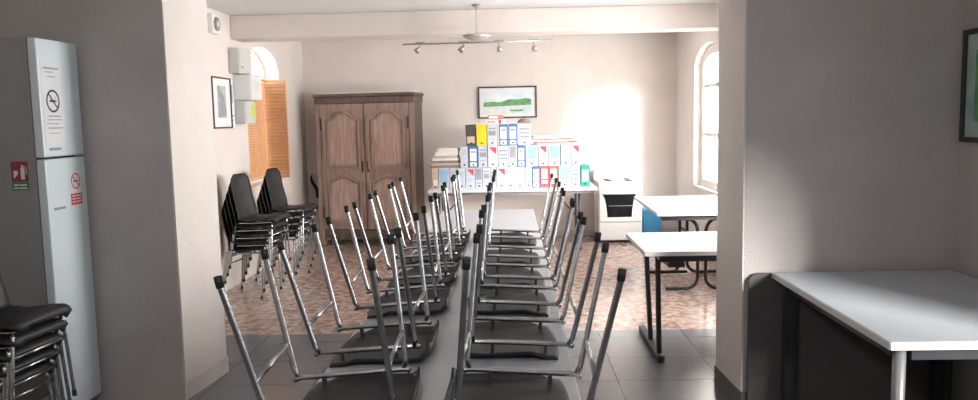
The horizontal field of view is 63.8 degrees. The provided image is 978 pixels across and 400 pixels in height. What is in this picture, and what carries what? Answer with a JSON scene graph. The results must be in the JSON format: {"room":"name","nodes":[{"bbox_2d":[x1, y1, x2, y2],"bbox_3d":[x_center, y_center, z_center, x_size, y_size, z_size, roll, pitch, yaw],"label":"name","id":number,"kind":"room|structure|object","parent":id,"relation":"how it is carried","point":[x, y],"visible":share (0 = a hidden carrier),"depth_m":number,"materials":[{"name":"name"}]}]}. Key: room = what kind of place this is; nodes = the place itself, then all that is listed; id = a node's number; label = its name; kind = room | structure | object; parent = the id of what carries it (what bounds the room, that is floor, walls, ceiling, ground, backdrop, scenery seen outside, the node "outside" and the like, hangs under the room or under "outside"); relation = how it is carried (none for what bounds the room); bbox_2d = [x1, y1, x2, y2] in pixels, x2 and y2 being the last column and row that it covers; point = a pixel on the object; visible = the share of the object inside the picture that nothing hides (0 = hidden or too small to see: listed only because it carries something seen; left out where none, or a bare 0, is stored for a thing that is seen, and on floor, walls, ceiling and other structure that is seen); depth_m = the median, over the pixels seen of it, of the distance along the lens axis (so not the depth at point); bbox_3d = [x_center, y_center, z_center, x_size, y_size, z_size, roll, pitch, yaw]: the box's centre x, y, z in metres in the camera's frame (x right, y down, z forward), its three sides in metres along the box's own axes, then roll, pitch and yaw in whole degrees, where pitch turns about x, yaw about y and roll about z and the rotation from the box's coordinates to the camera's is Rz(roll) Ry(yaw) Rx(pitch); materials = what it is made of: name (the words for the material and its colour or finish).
{"room":"community hall","nodes":[
{"label":"community hall","id":0,"kind":"room"},
{"bbox_2d":[0,0,183,399],"bbox_3d":[-2.454,-0.246,4.563,1.530,2.750,0.508,-1,6,2],"label":"wall","id":1,"kind":"structure","parent":0,"point":[119,43],"depth_m":4.32,"materials":[{"name":"beige paint"}]},
{"bbox_2d":[108,356,228,399],"bbox_3d":[-1.787,1.071,4.582,0.324,0.100,0.722,5,8,45],"label":"baseboard","id":2,"kind":"structure","parent":1,"relation":"attached to","point":[153,391],"depth_m":4.43,"materials":[{"name":"grey tile"}]},
{"bbox_2d":[160,0,226,382],"bbox_3d":[-1.710,-0.186,4.558,0.011,2.400,0.493,0,6,8],"label":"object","id":3,"kind":"structure","parent":1,"relation":"attached to","point":[185,38],"depth_m":4.54,"materials":[{"name":"beige paint"}]},
{"bbox_2d":[207,7,309,291],"bbox_3d":[-2.575,-0.469,7.537,0.220,2.585,5.460,-1,6,2],"label":"wall","id":4,"kind":"structure","parent":0,"point":[280,60],"depth_m":8.26,"materials":[{"name":"beige paint"}]},
{"bbox_2d":[207,13,219,34],"bbox_3d":[-2.466,-1.580,7.051,0.066,0.170,0.170,-1,6,2],"label":"wall speaker","id":5,"kind":"object","parent":4,"relation":"attached to","point":[213,20],"visible":0.98,"depth_m":6.99,"materials":[{"name":"white plastic"}]},
{"bbox_2d":[211,76,232,128],"bbox_3d":[-2.469,-0.897,7.253,0.022,0.470,0.470,-1,6,2],"label":"framed picture","id":6,"kind":"object","parent":4,"relation":"attached to","point":[220,86],"visible":0.86,"depth_m":7.25,"materials":[{"name":"white paper"}]},
{"bbox_2d":[228,48,251,73],"bbox_3d":[-2.421,-1.347,7.652,0.112,0.240,0.360,-1,6,2],"label":"box","id":7,"kind":"object","parent":4,"relation":"attached to","point":[239,59],"visible":0.9,"depth_m":7.49,"materials":[{"name":"grey paint"}]},
{"bbox_2d":[234,100,255,123],"bbox_3d":[-2.410,-0.869,7.772,0.110,0.225,0.300,-1,6,2],"label":"switch box","id":8,"kind":"object","parent":4,"relation":"attached to","point":[245,111],"visible":1,"depth_m":7.63,"materials":[{"name":"white plastic"}]},
{"bbox_2d":[233,74,261,100],"bbox_3d":[-2.379,-1.110,7.761,0.180,0.245,0.330,-1,6,2],"label":"meter box","id":9,"kind":"object","parent":4,"relation":"attached to","point":[248,87],"visible":0.96,"depth_m":7.61,"materials":[{"name":"white plastic"}]},
{"bbox_2d":[250,50,264,182],"bbox_3d":[-2.632,-0.919,8.563,0.050,1.470,1.170,-1,6,2],"label":"window","id":10,"kind":"structure","parent":4,"relation":"in","point":[254,56],"depth_m":8.92,"materials":[{"name":"white paint"}]},
{"bbox_2d":[247,79,267,180],"bbox_3d":[-2.586,-0.770,8.527,0.030,1.120,1.030,-1,6,2],"label":"shutter","id":11,"kind":"object","parent":10,"relation":"attached to","point":[255,149],"visible":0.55,"depth_m":8.77,"materials":[{"name":"orange wood"}]},
{"bbox_2d":[262,80,289,177],"bbox_3d":[-2.455,-0.818,9.056,0.270,1.120,0.024,-1,6,2],"label":"shutter","id":12,"kind":"object","parent":4,"relation":"attached to","point":[275,98],"visible":0.94,"depth_m":9.05,"materials":[{"name":"orange wood"}]},
{"bbox_2d":[188,236,729,399],"bbox_3d":[-0.189,1.135,4.700,6.500,0.120,12.300,-1,6,2],"label":"floor","id":13,"kind":"structure","parent":0,"point":[694,308],"depth_m":5.95,"materials":[{"name":"brown tile"}]},
{"bbox_2d":[0,360,55,399],"bbox_3d":[-2.294,0.819,3.581,0.446,0.830,0.436,0,6,7],"label":"chair","id":14,"kind":"object","parent":13,"relation":"on","point":[45,364],"visible":0.48,"depth_m":3.63,"materials":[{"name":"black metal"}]},
{"bbox_2d":[0,346,59,399],"bbox_3d":[-2.270,0.751,3.571,0.446,0.830,0.436,0,6,7],"label":"chair","id":15,"kind":"object","parent":14,"relation":"on","point":[48,350],"visible":0.57,"depth_m":3.59,"materials":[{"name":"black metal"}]},
{"bbox_2d":[0,332,64,399],"bbox_3d":[-2.245,0.684,3.561,0.446,0.830,0.436,0,6,7],"label":"chair","id":16,"kind":"object","parent":15,"relation":"on","point":[49,337],"visible":0.62,"depth_m":3.54,"materials":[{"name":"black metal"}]},
{"bbox_2d":[0,317,71,399],"bbox_3d":[-2.221,0.616,3.550,0.446,0.830,0.436,0,6,7],"label":"chair","id":17,"kind":"object","parent":16,"relation":"on","point":[55,324],"visible":0.7,"depth_m":3.50,"materials":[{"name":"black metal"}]},
{"bbox_2d":[0,274,76,399],"bbox_3d":[-2.197,0.548,3.540,0.446,0.830,0.436,0,6,7],"label":"chair","id":18,"kind":"object","parent":17,"relation":"on","point":[18,318],"visible":0.97,"depth_m":3.52,"materials":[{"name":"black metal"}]},
{"bbox_2d":[0,37,100,399],"bbox_3d":[-2.515,0.178,4.155,0.621,1.995,0.369,-1,6,2],"label":"refrigerator","id":19,"kind":"object","parent":13,"relation":"on","point":[45,247],"visible":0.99,"depth_m":3.99,"materials":[{"name":"white paint"}]},
{"bbox_2d":[10,161,29,190],"bbox_3d":[-2.350,-0.120,3.933,0.085,0.145,0.004,-1,6,2],"label":"sign","id":20,"kind":"object","parent":19,"relation":"attached to","point":[19,170],"visible":1,"depth_m":3.93,"materials":[{"name":"red plastic"}]},
{"bbox_2d":[40,61,65,145],"bbox_3d":[-2.221,-0.489,4.004,0.002,0.420,0.175,-1,6,2],"label":"notice sheet","id":21,"kind":"object","parent":19,"relation":"attached to","point":[51,83],"visible":1,"depth_m":4.00,"materials":[{"name":"white paper"}]},
{"bbox_2d":[68,170,82,206],"bbox_3d":[-2.208,-0.062,4.197,0.002,0.190,0.115,-1,6,2],"label":"notice sheet","id":22,"kind":"object","parent":19,"relation":"attached to","point":[75,183],"visible":1,"depth_m":4.19,"materials":[{"name":"white paper"}]},
{"bbox_2d":[221,207,281,298],"bbox_3d":[-2.164,0.447,7.142,0.446,0.830,0.436,0,6,9],"label":"chair","id":23,"kind":"object","parent":13,"relation":"on","point":[241,250],"visible":0.5,"depth_m":7.00,"materials":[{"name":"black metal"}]},
{"bbox_2d":[223,198,284,291],"bbox_3d":[-2.140,0.379,7.131,0.446,0.830,0.436,0,6,9],"label":"chair","id":24,"kind":"object","parent":23,"relation":"on","point":[242,242],"visible":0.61,"depth_m":6.99,"materials":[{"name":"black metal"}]},
{"bbox_2d":[224,191,286,283],"bbox_3d":[-2.116,0.311,7.120,0.446,0.830,0.436,0,6,9],"label":"chair","id":25,"kind":"object","parent":24,"relation":"on","point":[246,235],"visible":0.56,"depth_m":6.98,"materials":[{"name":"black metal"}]},
{"bbox_2d":[226,184,288,275],"bbox_3d":[-2.091,0.243,7.109,0.446,0.830,0.436,0,6,9],"label":"chair","id":26,"kind":"object","parent":25,"relation":"on","point":[245,227],"visible":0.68,"depth_m":6.97,"materials":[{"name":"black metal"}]},
{"bbox_2d":[229,173,290,268],"bbox_3d":[-2.067,0.176,7.098,0.446,0.830,0.436,0,6,9],"label":"chair","id":27,"kind":"object","parent":26,"relation":"on","point":[245,204],"visible":0.98,"depth_m":7.08,"materials":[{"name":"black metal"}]},
{"bbox_2d":[255,196,309,280],"bbox_3d":[-2.073,0.367,7.893,0.446,0.830,0.436,0,6,7],"label":"chair","id":28,"kind":"object","parent":13,"relation":"on","point":[258,202],"visible":0.38,"depth_m":7.75,"materials":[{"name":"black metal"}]},
{"bbox_2d":[257,190,311,274],"bbox_3d":[-2.049,0.299,7.883,0.446,0.830,0.436,0,6,7],"label":"chair","id":29,"kind":"object","parent":28,"relation":"on","point":[263,210],"visible":0.39,"depth_m":7.74,"materials":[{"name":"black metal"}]},
{"bbox_2d":[259,183,313,267],"bbox_3d":[-2.025,0.231,7.872,0.446,0.830,0.436,0,6,7],"label":"chair","id":30,"kind":"object","parent":29,"relation":"on","point":[308,218],"visible":0.38,"depth_m":7.73,"materials":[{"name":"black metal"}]},
{"bbox_2d":[263,176,315,260],"bbox_3d":[-2.000,0.163,7.862,0.446,0.830,0.436,0,6,7],"label":"chair","id":31,"kind":"object","parent":30,"relation":"on","point":[310,212],"visible":0.49,"depth_m":7.71,"materials":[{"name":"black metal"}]},
{"bbox_2d":[265,168,317,253],"bbox_3d":[-1.976,0.095,7.852,0.446,0.830,0.436,0,6,7],"label":"chair","id":32,"kind":"object","parent":31,"relation":"on","point":[275,187],"visible":0.88,"depth_m":7.83,"materials":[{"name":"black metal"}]},
{"bbox_2d":[312,92,424,245],"bbox_3d":[-1.487,-0.388,9.898,1.310,1.890,0.460,0,6,10],"label":"wardrobe","id":33,"kind":"object","parent":13,"relation":"on","point":[366,142],"visible":0.94,"depth_m":9.69,"materials":[{"name":"brown wood"}]},
{"bbox_2d":[319,90,416,93],"bbox_3d":[-1.512,-1.341,9.827,1.160,0.020,0.360,0,6,10],"label":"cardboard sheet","id":34,"kind":"object","parent":33,"relation":"on","point":[403,90],"visible":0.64,"depth_m":9.64,"materials":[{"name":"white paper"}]},
{"bbox_2d":[317,313,580,399],"bbox_3d":[-0.121,0.910,2.688,0.809,0.740,1.246,-1,6,2],"label":"folding table","id":35,"kind":"object","parent":13,"relation":"on","point":[435,369],"visible":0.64,"depth_m":2.63,"materials":[{"name":"grey laminate"}]},
{"bbox_2d":[213,234,419,399],"bbox_3d":[-0.447,0.558,2.234,0.485,0.863,0.436,-1,6,0],"label":"chair","id":36,"kind":"object","parent":35,"relation":"on","point":[377,383],"visible":1,"depth_m":2.36,"materials":[{"name":"black plastic"}]},
{"bbox_2d":[276,212,438,367],"bbox_3d":[-0.431,0.499,2.790,0.485,0.863,0.436,-1,6,3],"label":"chair","id":37,"kind":"object","parent":35,"relation":"on","point":[363,347],"visible":0.83,"depth_m":2.73,"materials":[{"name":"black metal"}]},
{"bbox_2d":[465,210,600,359],"bbox_3d":[0.138,0.482,2.822,0.481,0.860,0.436,-1,6,1],"label":"chair","id":38,"kind":"object","parent":35,"relation":"on","point":[507,336],"visible":0.71,"depth_m":2.80,"materials":[{"name":"silver metal"}]},
{"bbox_2d":[444,233,626,399],"bbox_3d":[0.121,0.546,2.211,0.481,0.860,0.436,-1,6,3],"label":"chair","id":39,"kind":"object","parent":35,"relation":"on","point":[495,383],"visible":0.98,"depth_m":2.33,"materials":[{"name":"silver metal"}]},
{"bbox_2d":[366,259,559,315],"bbox_3d":[-0.086,0.780,3.931,0.809,0.740,1.246,-1,6,2],"label":"folding table","id":40,"kind":"object","parent":13,"relation":"on","point":[454,304],"visible":0.2,"depth_m":3.70,"materials":[{"name":"paint"}]},
{"bbox_2d":[325,195,450,318],"bbox_3d":[-0.414,0.433,3.427,0.485,0.863,0.436,-1,6,0],"label":"chair","id":41,"kind":"object","parent":40,"relation":"on","point":[438,299],"visible":0.72,"depth_m":3.37,"materials":[{"name":"silver metal"}]},
{"bbox_2d":[352,185,459,287],"bbox_3d":[-0.398,0.375,3.983,0.485,0.863,0.436,-1,6,2],"label":"chair","id":42,"kind":"object","parent":40,"relation":"on","point":[449,274],"visible":0.56,"depth_m":3.95,"materials":[{"name":"silver metal"}]},
{"bbox_2d":[467,195,583,316],"bbox_3d":[0.154,0.422,3.399,0.481,0.860,0.436,-1,6,2],"label":"chair","id":43,"kind":"object","parent":40,"relation":"on","point":[512,299],"visible":0.61,"depth_m":3.39,"materials":[{"name":"silver metal"}]},
{"bbox_2d":[486,177,564,264],"bbox_3d":[0.185,0.309,4.483,0.481,0.860,0.436,-1,6,3],"label":"chair","id":44,"kind":"object","parent":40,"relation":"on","point":[516,254],"visible":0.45,"depth_m":4.59,"materials":[{"name":"silver metal"}]},
{"bbox_2d":[483,185,574,287],"bbox_3d":[0.169,0.368,3.916,0.481,0.860,0.436,-1,6,0],"label":"chair","id":45,"kind":"object","parent":40,"relation":"on","point":[510,274],"visible":0.51,"depth_m":3.92,"materials":[{"name":"silver metal"}]},
{"bbox_2d":[411,229,544,260],"bbox_3d":[-0.051,0.650,5.174,0.809,0.740,1.246,-1,6,2],"label":"folding table","id":46,"kind":"object","parent":13,"relation":"on","point":[469,252],"visible":0.12,"depth_m":5.02,"materials":[{"name":"paint"}]},
{"bbox_2d":[373,177,466,264],"bbox_3d":[-0.381,0.312,4.589,0.485,0.863,0.436,-1,6,3],"label":"chair","id":47,"kind":"object","parent":46,"relation":"on","point":[457,253],"visible":0.54,"depth_m":4.54,"materials":[{"name":"silver metal"}]},
{"bbox_2d":[391,170,470,245],"bbox_3d":[-0.365,0.251,5.166,0.485,0.863,0.436,-1,6,1],"label":"chair","id":48,"kind":"object","parent":46,"relation":"on","point":[465,238],"visible":0.54,"depth_m":5.13,"materials":[{"name":"silver metal"}]},
{"bbox_2d":[490,169,557,245],"bbox_3d":[0.204,0.237,5.169,0.481,0.860,0.436,-1,6,1],"label":"chair","id":49,"kind":"object","parent":46,"relation":"on","point":[511,236],"visible":0.54,"depth_m":5.13,"materials":[{"name":"silver metal"}]},
{"bbox_2d":[429,209,537,230],"bbox_3d":[-0.016,0.520,6.417,0.809,0.740,1.246,-1,6,2],"label":"folding table","id":50,"kind":"object","parent":13,"relation":"on","point":[513,218],"visible":0.46,"depth_m":6.30,"materials":[{"name":"paint"}]},
{"bbox_2d":[428,182,597,249],"bbox_3d":[0.285,0.204,9.398,1.950,0.740,0.720,-1,6,2],"label":"folding table","id":51,"kind":"object","parent":13,"relation":"on","point":[542,190],"visible":0.47,"depth_m":9.04,"materials":[{"name":"white laminate"}]},
{"bbox_2d":[432,168,438,189],"bbox_3d":[-0.621,-0.260,9.277,0.074,0.245,0.304,-1,6,2],"label":"box file","id":52,"kind":"object","parent":51,"relation":"on","point":[435,171],"visible":0.73,"depth_m":9.13,"materials":[{"name":"beige cardboard"}]},
{"bbox_2d":[439,168,449,188],"bbox_3d":[-0.519,-0.261,9.272,0.118,0.245,0.304,-1,6,2],"label":"box file","id":53,"kind":"object","parent":51,"relation":"on","point":[444,173],"visible":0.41,"depth_m":9.12,"materials":[{"name":"blue cardboard"}]},
{"bbox_2d":[458,166,465,188],"bbox_3d":[-0.314,-0.265,9.264,0.088,0.245,0.304,-1,6,2],"label":"box file","id":54,"kind":"object","parent":51,"relation":"on","point":[462,171],"visible":0.66,"depth_m":9.12,"materials":[{"name":"white cardboard"}]},
{"bbox_2d":[460,146,468,167],"bbox_3d":[-0.283,-0.514,9.265,0.088,0.246,0.304,-1,6,2],"label":"box file","id":55,"kind":"object","parent":54,"relation":"on","point":[464,154],"visible":0.88,"depth_m":9.12,"materials":[{"name":"white cardboard"}]},
{"bbox_2d":[465,124,476,145],"bbox_3d":[-0.208,-0.764,9.238,0.123,0.251,0.304,-1,6,2],"label":"box file","id":56,"kind":"object","parent":55,"relation":"on","point":[471,136],"visible":0.93,"depth_m":9.09,"materials":[{"name":"black cardboard"}]},
{"bbox_2d":[466,167,475,188],"bbox_3d":[-0.211,-0.267,9.268,0.104,0.245,0.304,-1,6,2],"label":"box file","id":57,"kind":"object","parent":51,"relation":"on","point":[470,172],"visible":0.78,"depth_m":9.12,"materials":[{"name":"white cardboard"}]},
{"bbox_2d":[468,145,478,167],"bbox_3d":[-0.179,-0.516,9.259,0.108,0.246,0.304,-1,6,2],"label":"box file","id":58,"kind":"object","parent":57,"relation":"on","point":[473,150],"visible":0.8,"depth_m":9.11,"materials":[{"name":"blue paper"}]},
{"bbox_2d":[475,167,482,188],"bbox_3d":[-0.113,-0.269,9.263,0.080,0.245,0.304,-1,6,2],"label":"box file","id":59,"kind":"object","parent":51,"relation":"on","point":[478,170],"visible":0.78,"depth_m":9.12,"materials":[{"name":"white cardboard"}]},
{"bbox_2d":[483,167,490,188],"bbox_3d":[-0.024,-0.270,9.255,0.088,0.245,0.304,-1,6,2],"label":"box file","id":60,"kind":"object","parent":51,"relation":"on","point":[486,170],"visible":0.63,"depth_m":9.11,"materials":[{"name":"white cardboard"}]},
{"bbox_2d":[478,146,487,166],"bbox_3d":[-0.065,-0.519,9.264,0.104,0.246,0.304,-1,6,2],"label":"box file","id":61,"kind":"object","parent":60,"relation":"on","point":[482,150],"visible":0.8,"depth_m":9.12,"materials":[{"name":"white cardboard"}]},
{"bbox_2d":[476,124,486,145],"bbox_3d":[-0.082,-0.763,9.230,0.116,0.246,0.304,-1,6,2],"label":"box file","id":62,"kind":"object","parent":61,"relation":"on","point":[481,130],"visible":0.88,"depth_m":9.08,"materials":[{"name":"yellow cardboard"}]},
{"bbox_2d":[488,145,497,166],"bbox_3d":[0.049,-0.519,9.247,0.114,0.246,0.304,-1,6,2],"label":"box file","id":63,"kind":"object","parent":60,"relation":"on","point":[492,150],"visible":0.88,"depth_m":9.10,"materials":[{"name":"white cardboard"}]},
{"bbox_2d":[487,124,497,145],"bbox_3d":[0.042,-0.766,9.229,0.115,0.246,0.304,-1,6,2],"label":"box file","id":64,"kind":"object","parent":63,"relation":"on","point":[492,129],"visible":1,"depth_m":9.08,"materials":[{"name":"white cardboard"}]},
{"bbox_2d":[497,166,506,187],"bbox_3d":[0.150,-0.273,9.250,0.111,0.245,0.304,-1,6,2],"label":"box file","id":65,"kind":"object","parent":51,"relation":"on","point":[501,171],"visible":0.86,"depth_m":9.10,"materials":[{"name":"white cardboard"}]},
{"bbox_2d":[498,145,508,166],"bbox_3d":[0.172,-0.523,9.256,0.115,0.246,0.304,-1,6,2],"label":"box file","id":66,"kind":"object","parent":65,"relation":"on","point":[503,155],"visible":0.93,"depth_m":9.11,"materials":[{"name":"white cardboard"}]},
{"bbox_2d":[499,124,507,145],"bbox_3d":[0.171,-0.767,9.218,0.099,0.246,0.304,-1,6,2],"label":"box file","id":67,"kind":"object","parent":66,"relation":"on","point":[503,128],"visible":0.99,"depth_m":9.07,"materials":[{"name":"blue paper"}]},
{"bbox_2d":[507,167,514,187],"bbox_3d":[0.256,-0.276,9.253,0.088,0.245,0.304,-1,6,2],"label":"box file","id":68,"kind":"object","parent":51,"relation":"on","point":[510,170],"visible":0.85,"depth_m":9.11,"materials":[{"name":"white cardboard"}]},
{"bbox_2d":[509,145,516,166],"bbox_3d":[0.281,-0.524,9.244,0.088,0.246,0.304,-1,6,2],"label":"box file","id":69,"kind":"object","parent":68,"relation":"on","point":[512,148],"visible":0.89,"depth_m":9.10,"materials":[{"name":"white cardboard"}]},
{"bbox_2d":[508,124,516,144],"bbox_3d":[0.279,-0.769,9.215,0.104,0.246,0.304,-1,6,2],"label":"box file","id":70,"kind":"object","parent":69,"relation":"on","point":[512,128],"visible":1,"depth_m":9.07,"materials":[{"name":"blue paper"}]},
{"bbox_2d":[515,166,524,187],"bbox_3d":[0.362,-0.277,9.244,0.110,0.245,0.304,-1,6,2],"label":"box file","id":71,"kind":"object","parent":51,"relation":"on","point":[519,171],"visible":0.9,"depth_m":9.10,"materials":[{"name":"white cardboard"}]},
{"bbox_2d":[517,145,524,166],"bbox_3d":[0.378,-0.526,9.239,0.091,0.246,0.304,-1,6,2],"label":"box file","id":72,"kind":"object","parent":71,"relation":"on","point":[520,148],"visible":0.9,"depth_m":9.09,"materials":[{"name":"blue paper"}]},
{"bbox_2d":[518,123,530,144],"bbox_3d":[0.414,-0.772,9.213,0.144,0.246,0.304,-1,6,2],"label":"box file","id":73,"kind":"object","parent":72,"relation":"on","point":[524,130],"visible":1,"depth_m":9.07,"materials":[{"name":"white cardboard"}]},
{"bbox_2d":[525,165,531,187],"bbox_3d":[0.463,-0.279,9.241,0.078,0.245,0.304,-1,6,2],"label":"box file","id":74,"kind":"object","parent":51,"relation":"on","point":[528,169],"visible":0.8,"depth_m":9.10,"materials":[{"name":"white cardboard"}]},
{"bbox_2d":[525,144,537,165],"bbox_3d":[0.500,-0.528,9.235,0.138,0.246,0.304,-1,6,2],"label":"box file","id":75,"kind":"object","parent":74,"relation":"on","point":[531,151],"visible":0.94,"depth_m":9.09,"materials":[{"name":"white cardboard"}]},
{"bbox_2d":[532,166,539,187],"bbox_3d":[0.552,-0.281,9.244,0.090,0.245,0.304,-1,6,2],"label":"box file","id":76,"kind":"object","parent":51,"relation":"on","point":[535,169],"visible":0.82,"depth_m":9.10,"materials":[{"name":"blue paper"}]},
{"bbox_2d":[538,145,547,165],"bbox_3d":[0.630,-0.530,9.234,0.107,0.246,0.304,-1,6,2],"label":"box file","id":77,"kind":"object","parent":76,"relation":"on","point":[542,149],"visible":0.84,"depth_m":9.09,"materials":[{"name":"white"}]},
{"bbox_2d":[540,166,548,186],"bbox_3d":[0.649,-0.283,9.247,0.094,0.245,0.304,-1,6,2],"label":"box file","id":78,"kind":"object","parent":51,"relation":"on","point":[544,170],"visible":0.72,"depth_m":9.10,"materials":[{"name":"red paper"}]},
{"bbox_2d":[549,166,557,186],"bbox_3d":[0.750,-0.284,9.233,0.098,0.245,0.304,-1,6,2],"label":"box file","id":79,"kind":"object","parent":51,"relation":"on","point":[552,169],"visible":0.42,"depth_m":9.08,"materials":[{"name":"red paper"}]},
{"bbox_2d":[548,144,559,165],"bbox_3d":[0.761,-0.534,9.237,0.138,0.246,0.304,-1,6,2],"label":"box file","id":80,"kind":"object","parent":79,"relation":"on","point":[553,150],"visible":0.81,"depth_m":9.09,"materials":[{"name":"white cardboard"}]},
{"bbox_2d":[558,165,570,186],"bbox_3d":[0.880,-0.287,9.231,0.138,0.245,0.304,-1,6,2],"label":"box file","id":81,"kind":"object","parent":51,"relation":"on","point":[564,172],"visible":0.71,"depth_m":9.08,"materials":[{"name":"white cardboard"}]},
{"bbox_2d":[560,144,570,165],"bbox_3d":[0.893,-0.535,9.224,0.112,0.246,0.304,-1,6,2],"label":"box file","id":82,"kind":"object","parent":81,"relation":"on","point":[565,149],"visible":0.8,"depth_m":9.08,"materials":[{"name":"white cardboard"}]},
{"bbox_2d":[571,165,579,186],"bbox_3d":[1.008,-0.290,9.233,0.102,0.245,0.304,-1,6,2],"label":"box file","id":83,"kind":"object","parent":51,"relation":"on","point":[575,169],"visible":0.78,"depth_m":9.09,"materials":[{"name":"white cardboard"}]},
{"bbox_2d":[571,144,579,165],"bbox_3d":[1.007,-0.538,9.226,0.100,0.246,0.304,-1,6,2],"label":"box file","id":84,"kind":"object","parent":83,"relation":"on","point":[575,148],"visible":0.76,"depth_m":9.08,"materials":[{"name":"white cardboard"}]},
{"bbox_2d":[580,164,589,186],"bbox_3d":[1.119,-0.292,9.235,0.104,0.245,0.304,-1,6,2],"label":"box file","id":85,"kind":"object","parent":51,"relation":"on","point":[584,168],"visible":0.84,"depth_m":9.09,"materials":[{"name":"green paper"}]},
{"bbox_2d":[593,167,641,242],"bbox_3d":[1.611,0.057,9.844,0.538,0.885,0.638,-1,6,2],"label":"photocopier","id":86,"kind":"object","parent":13,"relation":"on","point":[617,213],"visible":0.95,"depth_m":9.58,"materials":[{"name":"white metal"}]},
{"bbox_2d":[593,178,641,182],"bbox_3d":[1.606,-0.244,9.839,0.538,0.015,0.585,-1,6,2],"label":"cooktop","id":87,"kind":"object","parent":86,"relation":"in","point":[596,180],"depth_m":9.69,"materials":[{"name":"white ceramic"}]},
{"bbox_2d":[642,207,660,232],"bbox_3d":[2.032,0.298,9.861,0.240,0.385,0.280,-1,6,2],"label":"plastic bin","id":88,"kind":"object","parent":13,"relation":"on","point":[651,223],"visible":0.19,"depth_m":9.73,"materials":[{"name":"blue plastic"}]},
{"bbox_2d":[626,231,716,362],"bbox_3d":[1.575,0.618,5.156,1.253,0.740,0.937,-1,6,2],"label":"work table","id":89,"kind":"object","parent":13,"relation":"on","point":[673,249],"visible":0.56,"depth_m":4.94,"materials":[{"name":"white laminate"}]},
{"bbox_2d":[634,195,716,289],"bbox_3d":[1.865,0.393,7.231,0.880,0.734,1.380,-1,6,2],"label":"work table","id":90,"kind":"object","parent":13,"relation":"on","point":[691,208],"visible":0.77,"depth_m":6.93,"materials":[{"name":"white laminate"}]},
{"bbox_2d":[746,270,952,399],"bbox_3d":[1.855,0.729,4.037,1.040,0.733,0.018,-1,6,2],"label":"backboard","id":91,"kind":"object","parent":13,"relation":"on","point":[832,362],"visible":0.59,"depth_m":4.04,"materials":[{"name":"black wood"}]},
{"bbox_2d":[772,270,977,399],"bbox_3d":[1.881,0.794,3.396,0.903,0.740,1.258,-1,6,2],"label":"work table","id":92,"kind":"object","parent":13,"relation":"on","point":[932,315],"visible":1,"depth_m":3.35,"materials":[{"name":"white laminate"}]},
{"bbox_2d":[206,0,718,41],"bbox_3d":[-0.161,-1.862,7.454,6.500,0.100,6.200,-1,6,2],"label":"ceiling","id":93,"kind":"structure","parent":0,"point":[229,7],"depth_m":7.15,"materials":[{"name":"paint"}]},
{"bbox_2d":[230,3,718,41],"bbox_3d":[-0.083,-1.718,7.628,4.800,0.225,0.320,-1,6,2],"label":"beam","id":94,"kind":"structure","parent":93,"relation":"attached to","point":[668,17],"depth_m":7.48,"materials":[{"name":"beige paint"}]},
{"bbox_2d":[403,4,550,53],"bbox_3d":[-0.114,-1.562,7.162,1.360,0.436,0.270,-1,6,2],"label":"track light","id":95,"kind":"object","parent":93,"relation":"hanging from","point":[472,37],"visible":1,"depth_m":7.16,"materials":[{"name":"silver metal"}]},
{"bbox_2d":[255,33,675,233],"bbox_3d":[-0.006,-0.813,10.326,6.000,2.585,0.300,-1,6,2],"label":"wall","id":96,"kind":"structure","parent":0,"point":[614,95],"depth_m":10.11,"materials":[{"name":"beige paint"}]},
{"bbox_2d":[310,228,675,239],"bbox_3d":[0.036,0.448,10.299,4.800,0.080,0.012,-1,6,2],"label":"baseboard","id":97,"kind":"structure","parent":96,"relation":"attached to","point":[587,232],"depth_m":10.26,"materials":[{"name":"brown tile"}]},
{"bbox_2d":[478,86,536,118],"bbox_3d":[0.237,-1.265,10.107,0.755,0.418,0.025,-1,6,2],"label":"framed picture","id":98,"kind":"object","parent":96,"relation":"attached to","point":[507,101],"visible":1,"depth_m":10.11,"materials":[{"name":"white paper"}]},
{"bbox_2d":[676,31,718,262],"bbox_3d":[2.485,-0.665,8.385,0.250,2.585,3.450,-1,6,2],"label":"wall","id":99,"kind":"structure","parent":0,"point":[691,46],"depth_m":9.22,"materials":[{"name":"beige paint"}]},
{"bbox_2d":[700,43,718,190],"bbox_3d":[2.463,-0.886,8.463,0.060,1.610,1.250,-1,6,2],"label":"window","id":100,"kind":"structure","parent":99,"relation":"in","point":[713,49],"depth_m":8.91,"materials":[{"name":"white paint"}]},
{"bbox_2d":[742,0,965,391],"bbox_3d":[2.028,-0.300,4.168,1.485,2.750,0.433,-1,6,2],"label":"wall","id":101,"kind":"structure","parent":0,"point":[853,106],"depth_m":3.95,"materials":[{"name":"beige paint"}]},
{"bbox_2d":[714,365,745,399],"bbox_3d":[1.375,1.030,4.326,0.128,0.100,0.466,-1,6,-1],"label":"baseboard","id":102,"kind":"structure","parent":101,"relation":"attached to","point":[732,392],"depth_m":4.32,"materials":[{"name":"grey tile"}]},
{"bbox_2d":[716,0,746,391],"bbox_3d":[1.293,-0.212,4.198,0.008,2.400,0.430,-1,6,-1],"label":"wall","id":103,"kind":"structure","parent":101,"relation":"attached to","point":[732,55],"depth_m":4.19,"materials":[{"name":"beige paint"}]},
{"bbox_2d":[951,0,977,399],"bbox_3d":[2.414,-0.005,1.247,0.250,2.750,5.415,-1,6,2],"label":"wall","id":104,"kind":"structure","parent":0,"point":[964,371],"depth_m":3.88,"materials":[{"name":"beige paint"}]},
{"bbox_2d":[959,28,977,142],"bbox_3d":[2.335,-0.529,3.571,0.025,0.545,0.620,-1,6,2],"label":"framed picture","id":105,"kind":"object","parent":104,"relation":"attached to","point":[968,119],"visible":1,"depth_m":3.83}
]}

